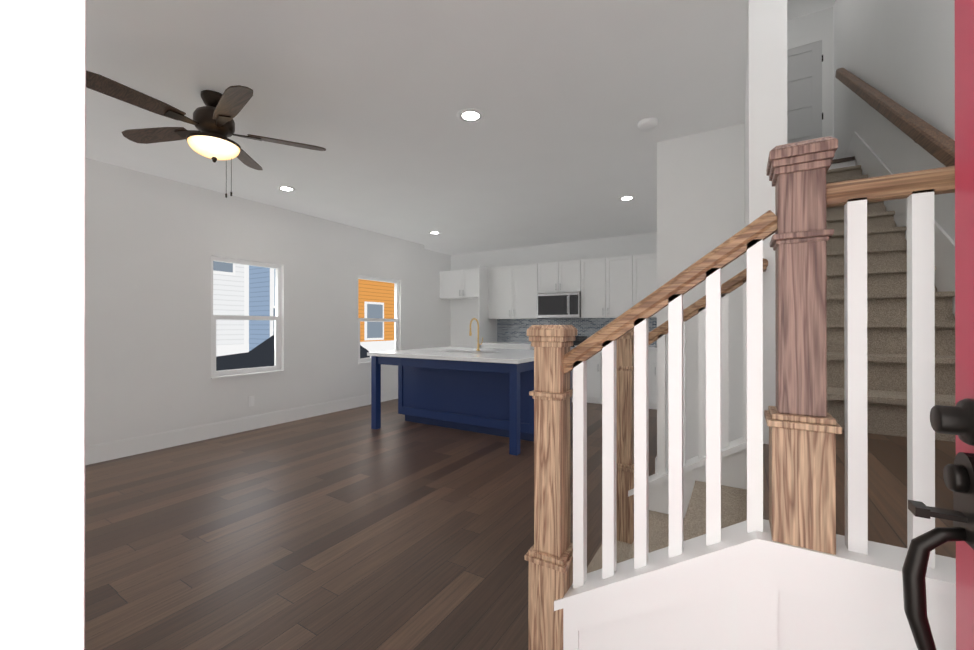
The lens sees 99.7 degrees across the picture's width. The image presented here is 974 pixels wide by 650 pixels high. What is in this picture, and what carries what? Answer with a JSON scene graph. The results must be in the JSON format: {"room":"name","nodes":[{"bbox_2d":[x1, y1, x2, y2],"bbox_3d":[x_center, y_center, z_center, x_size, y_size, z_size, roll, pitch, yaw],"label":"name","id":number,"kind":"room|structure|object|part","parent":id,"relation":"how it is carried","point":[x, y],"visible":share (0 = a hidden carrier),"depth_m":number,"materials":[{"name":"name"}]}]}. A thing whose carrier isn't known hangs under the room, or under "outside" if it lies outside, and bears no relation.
{"room":"house entryway","nodes":[
{"label":"house entryway","id":0,"kind":"room"},
{"bbox_2d":[85,158,450,446],"bbox_3d":[-2.538,-0.269,5.755,0.400,3.040,7.212,0,0,32],"label":"wall","id":1,"kind":"structure","parent":0,"point":[154,244],"depth_m":4.47,"materials":[{"name":"paint"}]},
{"bbox_2d":[85,389,397,464],"bbox_3d":[-2.658,1.169,5.152,0.019,0.162,5.761,0,0,32],"label":"baseboard","id":2,"kind":"structure","parent":1,"relation":"attached to","point":[97,453],"depth_m":4.55,"materials":[{"name":"white"}]},
{"bbox_2d":[211,256,283,378],"bbox_3d":[-2.865,-0.085,4.924,0.130,1.368,0.848,0,0,32],"label":"window","id":3,"kind":"structure","parent":1,"relation":"in","point":[275,368],"depth_m":4.96,"materials":[{"name":"white plastic"}]},
{"bbox_2d":[248,396,253,406],"bbox_3d":[-2.815,0.910,4.909,0.009,0.120,0.070,0,0,32],"label":"outlet","id":4,"kind":"object","parent":1,"relation":"attached to","point":[250,400],"visible":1,"depth_m":4.90,"materials":[{"name":"white plastic"}]},
{"bbox_2d":[358,276,398,363],"bbox_3d":[-1.768,-0.082,6.715,0.130,1.368,0.928,0,0,32],"label":"window","id":5,"kind":"structure","parent":1,"relation":"in","point":[395,320],"depth_m":6.97,"materials":[{"name":"white plastic"}]},
{"bbox_2d":[216,335,369,370],"bbox_3d":[-5.076,1.012,10.892,1.840,1.500,3.500,0,0,32],"label":"car","id":6,"kind":"object","parent":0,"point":[261,354],"depth_m":9.61,"materials":[{"name":"black metal"}]},
{"bbox_2d":[85,399,656,649],"bbox_3d":[0.056,1.308,4.052,6.600,0.120,7.500,0,0,32],"label":"floor","id":7,"kind":"structure","parent":0,"point":[349,529],"depth_m":2.41,"materials":[{"name":"brown wood"}]},
{"bbox_2d":[371,358,570,455],"bbox_3d":[-0.167,0.810,5.076,1.974,0.880,1.490,0,0,32],"label":"kitchen island","id":8,"kind":"object","parent":7,"relation":"on","point":[483,390],"depth_m":4.73,"materials":[{"name":"blue wood"}]},
{"bbox_2d":[367,346,533,365],"bbox_3d":[-0.165,0.350,5.081,2.030,0.040,1.580,0,0,32],"label":"island countertop","id":9,"kind":"structure","parent":8,"relation":"on","point":[445,354],"depth_m":4.62,"materials":[{"name":"white stone"}]},
{"bbox_2d":[480,345,507,348],"bbox_3d":[0.286,0.815,7.709,0.573,0.880,0.620,0,0,32],"label":"base cabinet","id":10,"kind":"object","parent":7,"relation":"on","point":[481,346],"depth_m":7.43,"materials":[{"name":"white wood"}]},
{"bbox_2d":[508,345,523,348],"bbox_3d":[0.675,0.815,7.470,0.573,0.880,0.620,0,0,32],"label":"base cabinet","id":11,"kind":"object","parent":7,"relation":"on","point":[509,346],"depth_m":7.21,"materials":[{"name":"white wood"}]},
{"bbox_2d":[524,345,576,401],"bbox_3d":[1.242,0.804,7.098,0.901,0.900,0.663,0,0,32],"label":"base cabinet","id":12,"kind":"object","parent":7,"relation":"on","point":[529,347],"depth_m":6.64,"materials":[{"name":"white wood"}]},
{"bbox_2d":[587,350,601,403],"bbox_3d":[1.791,0.813,6.787,0.478,0.880,0.620,0,0,32],"label":"base cabinet","id":13,"kind":"object","parent":7,"relation":"on","point":[594,364],"depth_m":6.49,"materials":[{"name":"white wood"}]},
{"bbox_2d":[480,341,656,348],"bbox_3d":[1.525,0.351,6.939,3.490,0.045,0.640,0,0,32],"label":"countertop","id":14,"kind":"structure","parent":13,"relation":"on","point":[484,342],"depth_m":7.48,"materials":[{"name":"white stone"}]},
{"bbox_2d":[649,349,656,409],"bbox_3d":[2.482,0.813,6.363,0.535,0.880,0.620,0,0,32],"label":"base cabinet","id":15,"kind":"object","parent":7,"relation":"on","point":[652,352],"depth_m":6.04,"materials":[{"name":"white wood"}]},
{"bbox_2d":[524,68,955,649],"bbox_3d":[2.361,-0.867,3.367,1.646,4.228,5.963,0,0,32],"label":"staircase","id":16,"kind":"structure","parent":7,"relation":"on","point":[802,528],"depth_m":1.03,"materials":[{"name":"wood"}]},
{"bbox_2d":[86,0,747,254],"bbox_3d":[0.042,-1.652,4.177,6.450,0.320,7.212,0,0,32],"label":"ceiling","id":17,"kind":"structure","parent":0,"point":[555,145],"depth_m":2.73,"materials":[{"name":"paint"}]},
{"bbox_2d":[86,71,325,197],"bbox_3d":[-1.794,-1.177,2.639,1.303,0.634,1.267,0,0,32],"label":"ceiling fan","id":18,"kind":"object","parent":17,"relation":"hanging from","point":[212,121],"visible":0.98,"depth_m":2.58,"materials":[{"name":"brown wood"}]},
{"bbox_3d":[-1.781,-1.135,2.685,0.290,0.080,0.290,0,0,32],"label":"lamp shade","id":19,"kind":"part","parent":18,"relation":"part of","materials":[{"name":"white glass"}]},
{"bbox_2d":[276,186,296,191],"bbox_3d":[-2.195,-1.488,4.499,0.200,0.006,0.200,0,0,32],"label":"recessed light","id":20,"kind":"object","parent":17,"relation":"in","point":[286,188],"visible":1,"depth_m":4.48,"materials":[{"name":"white plastic"}]},
{"bbox_2d":[457,108,484,122],"bbox_3d":[-0.117,-1.491,2.932,0.200,0.006,0.200,0,0,32],"label":"recessed light","id":21,"kind":"object","parent":17,"relation":"in","point":[470,115],"visible":1,"depth_m":2.93,"materials":[{"name":"white plastic"}]},
{"bbox_2d":[618,196,635,200],"bbox_3d":[1.645,-1.487,4.832,0.200,0.006,0.200,0,0,32],"label":"recessed light","id":22,"kind":"object","parent":17,"relation":"in","point":[624,198],"visible":1,"depth_m":4.83,"materials":[{"name":"white plastic"}]},
{"bbox_2d":[638,117,657,130],"bbox_3d":[1.184,-1.476,3.026,0.140,0.035,0.140,0,0,32],"label":"smoke detector","id":23,"kind":"object","parent":17,"relation":"attached to","point":[649,123],"visible":0.98,"depth_m":2.99,"materials":[{"name":"white plastic"}]},
{"bbox_2d":[451,232,656,347],"bbox_3d":[1.507,-0.265,7.418,5.260,3.040,0.150,0,0,32],"label":"wall","id":24,"kind":"structure","parent":0,"point":[464,312],"depth_m":7.77,"materials":[{"name":"paint"}]},
{"bbox_2d":[440,270,475,298],"bbox_3d":[-0.608,-0.818,8.400,0.621,0.550,0.380,0,0,32],"label":"upper cabinet","id":25,"kind":"object","parent":24,"relation":"attached to","point":[451,282],"depth_m":8.24,"materials":[{"name":"white wood"}]},
{"bbox_2d":[464,266,487,300],"bbox_3d":[-0.177,-0.819,8.136,0.621,0.550,0.380,0,0,32],"label":"upper cabinet","id":26,"kind":"object","parent":24,"relation":"attached to","point":[475,280],"depth_m":7.94,"materials":[{"name":"white wood"}]},
{"bbox_2d":[488,265,515,320],"bbox_3d":[0.357,-0.604,7.826,0.573,0.980,0.350,0,0,32],"label":"upper cabinet","id":27,"kind":"object","parent":24,"relation":"attached to","point":[501,280],"depth_m":7.68,"materials":[{"name":"white wood"}]},
{"bbox_2d":[516,263,547,320],"bbox_3d":[0.771,-0.605,7.573,0.633,0.980,0.350,0,0,32],"label":"upper cabinet","id":28,"kind":"object","parent":24,"relation":"attached to","point":[527,276],"depth_m":7.41,"materials":[{"name":"white wood"}]},
{"bbox_2d":[536,293,567,320],"bbox_3d":[1.232,-0.336,7.258,0.593,0.420,0.404,0,0,32],"label":"upper cabinet","id":29,"kind":"object","parent":24,"relation":"attached to","point":[549,305],"depth_m":7.09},
{"bbox_2d":[537,292,580,317],"bbox_3d":[1.298,-0.336,7.191,0.774,0.420,0.449,0,0,32],"label":"microwave","id":30,"kind":"object","parent":29,"relation":"in","point":[549,304],"depth_m":7.03,"materials":[{"name":"silver metal"}]},
{"bbox_2d":[540,261,563,292],"bbox_3d":[1.182,-0.825,7.321,0.448,0.540,0.350,0,0,32],"label":"upper cabinet","id":31,"kind":"object","parent":24,"relation":"attached to","point":[551,273],"depth_m":7.15,"materials":[{"name":"white wood"}]},
{"bbox_2d":[564,260,579,292],"bbox_3d":[1.466,-0.826,7.147,0.448,0.540,0.350,0,0,32],"label":"upper cabinet","id":32,"kind":"object","parent":24,"relation":"attached to","point":[571,268],"depth_m":6.96,"materials":[{"name":"white wood"}]},
{"bbox_2d":[568,293,579,316],"bbox_3d":[1.562,-0.336,7.055,0.182,0.420,0.404,0,0,32],"label":"control panel","id":33,"kind":"object","parent":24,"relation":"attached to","point":[573,298],"depth_m":6.89,"materials":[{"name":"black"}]},
{"bbox_2d":[576,257,615,320],"bbox_3d":[1.836,-0.606,6.920,0.538,0.980,0.350,0,0,32],"label":"upper cabinet","id":34,"kind":"object","parent":24,"relation":"attached to","point":[591,297],"depth_m":6.76,"materials":[{"name":"white wood"}]},
{"bbox_2d":[608,255,635,316],"bbox_3d":[2.194,-0.607,6.700,0.535,0.980,0.350,0,0,32],"label":"upper cabinet","id":35,"kind":"object","parent":24,"relation":"attached to","point":[622,268],"depth_m":6.53,"materials":[{"name":"white wood"}]},
{"bbox_2d":[636,253,656,316],"bbox_3d":[2.552,-0.607,6.481,0.535,0.980,0.350,0,0,32],"label":"upper cabinet","id":36,"kind":"object","parent":24,"relation":"attached to","point":[646,264],"depth_m":6.35,"materials":[{"name":"white wood"}]},
{"bbox_2d":[657,123,744,459],"bbox_3d":[2.549,-0.121,4.668,0.609,2.740,3.450,0,0,32],"label":"wall","id":37,"kind":"structure","parent":0,"point":[700,195],"depth_m":3.20,"materials":[{"name":"paint"}]},
{"bbox_2d":[655,456,668,473],"bbox_3d":[1.629,1.166,3.202,0.570,0.162,0.027,0,0,32],"label":"baseboard","id":38,"kind":"structure","parent":37,"relation":"attached to","point":[656,459],"depth_m":3.34,"materials":[{"name":"white"}]},
{"bbox_2d":[745,0,786,443],"bbox_3d":[2.555,-1.602,3.963,0.140,5.700,5.050,0,0,32],"label":"wall","id":39,"kind":"structure","parent":0,"point":[766,106],"depth_m":1.81,"materials":[{"name":"paint"}]},
{"bbox_2d":[787,7,833,159],"bbox_3d":[4.279,-1.598,5.780,0.900,5.700,0.150,0,0,32],"label":"wall","id":40,"kind":"structure","parent":0,"point":[810,25],"depth_m":5.56,"materials":[{"name":"paint"}]},
{"bbox_2d":[787,32,828,143],"bbox_3d":[4.196,-2.861,5.695,0.860,2.105,0.082,0,0,32],"label":"door","id":41,"kind":"structure","parent":40,"relation":"in","point":[807,88],"depth_m":5.62,"materials":[{"name":"white wood"}]},
{"bbox_2d":[787,0,834,20],"bbox_3d":[2.702,-4.354,3.204,1.190,0.200,6.200,0,0,32],"label":"ceiling","id":42,"kind":"structure","parent":0,"point":[797,8],"depth_m":5.48,"materials":[{"name":"paint"}]},
{"bbox_2d":[833,0,954,291],"bbox_3d":[2.868,-1.605,2.474,0.150,5.700,7.262,0,0,32],"label":"wall","id":43,"kind":"structure","parent":0,"point":[901,52],"depth_m":3.25,"materials":[{"name":"paint"}]},
{"bbox_3d":[-1.633,-0.278,1.059,6.350,3.040,0.150,0,0,32],"label":"wall","id":44,"kind":"structure","parent":0,"visible":0},
{"bbox_2d":[0,0,85,649],"bbox_3d":[-0.045,0.175,0.089,1.010,2.130,0.158,0,0,32],"label":"door frame","id":45,"kind":"structure","parent":44,"relation":"attached to","point":[42,278],"depth_m":0.35,"materials":[{"name":"white paint"}]},
{"bbox_2d":[955,0,973,649],"bbox_3d":[0.549,0.215,0.301,0.057,2.028,0.815,0,0,32],"label":"entry door","id":46,"kind":"structure","parent":44,"relation":"in","point":[964,199],"depth_m":0.63,"materials":[{"name":"red wood"}]},
{"bbox_2d":[902,398,973,649],"bbox_3d":[0.679,0.347,0.618,0.078,0.479,0.068,0,0,32],"label":"door handle","id":47,"kind":"object","parent":46,"relation":"attached to","point":[958,421],"depth_m":0.61,"materials":[{"name":"black metal"}]},
{"label":"outside","id":48,"kind":"structure","parent":0,"visible":0},
{"bbox_3d":[-13.966,1.775,20.326,34.780,0.050,60.000,0,0,32],"label":"ground","id":49,"kind":"structure","parent":48,"visible":0},
{"bbox_2d":[213,261,248,356],"bbox_3d":[-12.478,-3.104,15.759,6.500,9.750,3.750,0,0,32],"label":"house","id":50,"kind":"structure","parent":49,"relation":"on","point":[230,288],"depth_m":15.10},
{"bbox_2d":[249,265,274,350],"bbox_3d":[-10.045,-3.600,17.817,6.500,10.750,2.600,0,0,32],"label":"house","id":51,"kind":"structure","parent":49,"relation":"on","point":[261,291],"depth_m":15.65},
{"bbox_2d":[358,279,393,357],"bbox_3d":[-6.854,-2.344,21.107,6.500,8.250,6.650,0,0,32],"label":"house","id":52,"kind":"structure","parent":49,"relation":"on","point":[375,299],"depth_m":18.44,"materials":[{"name":"orange wood"}]}
]}

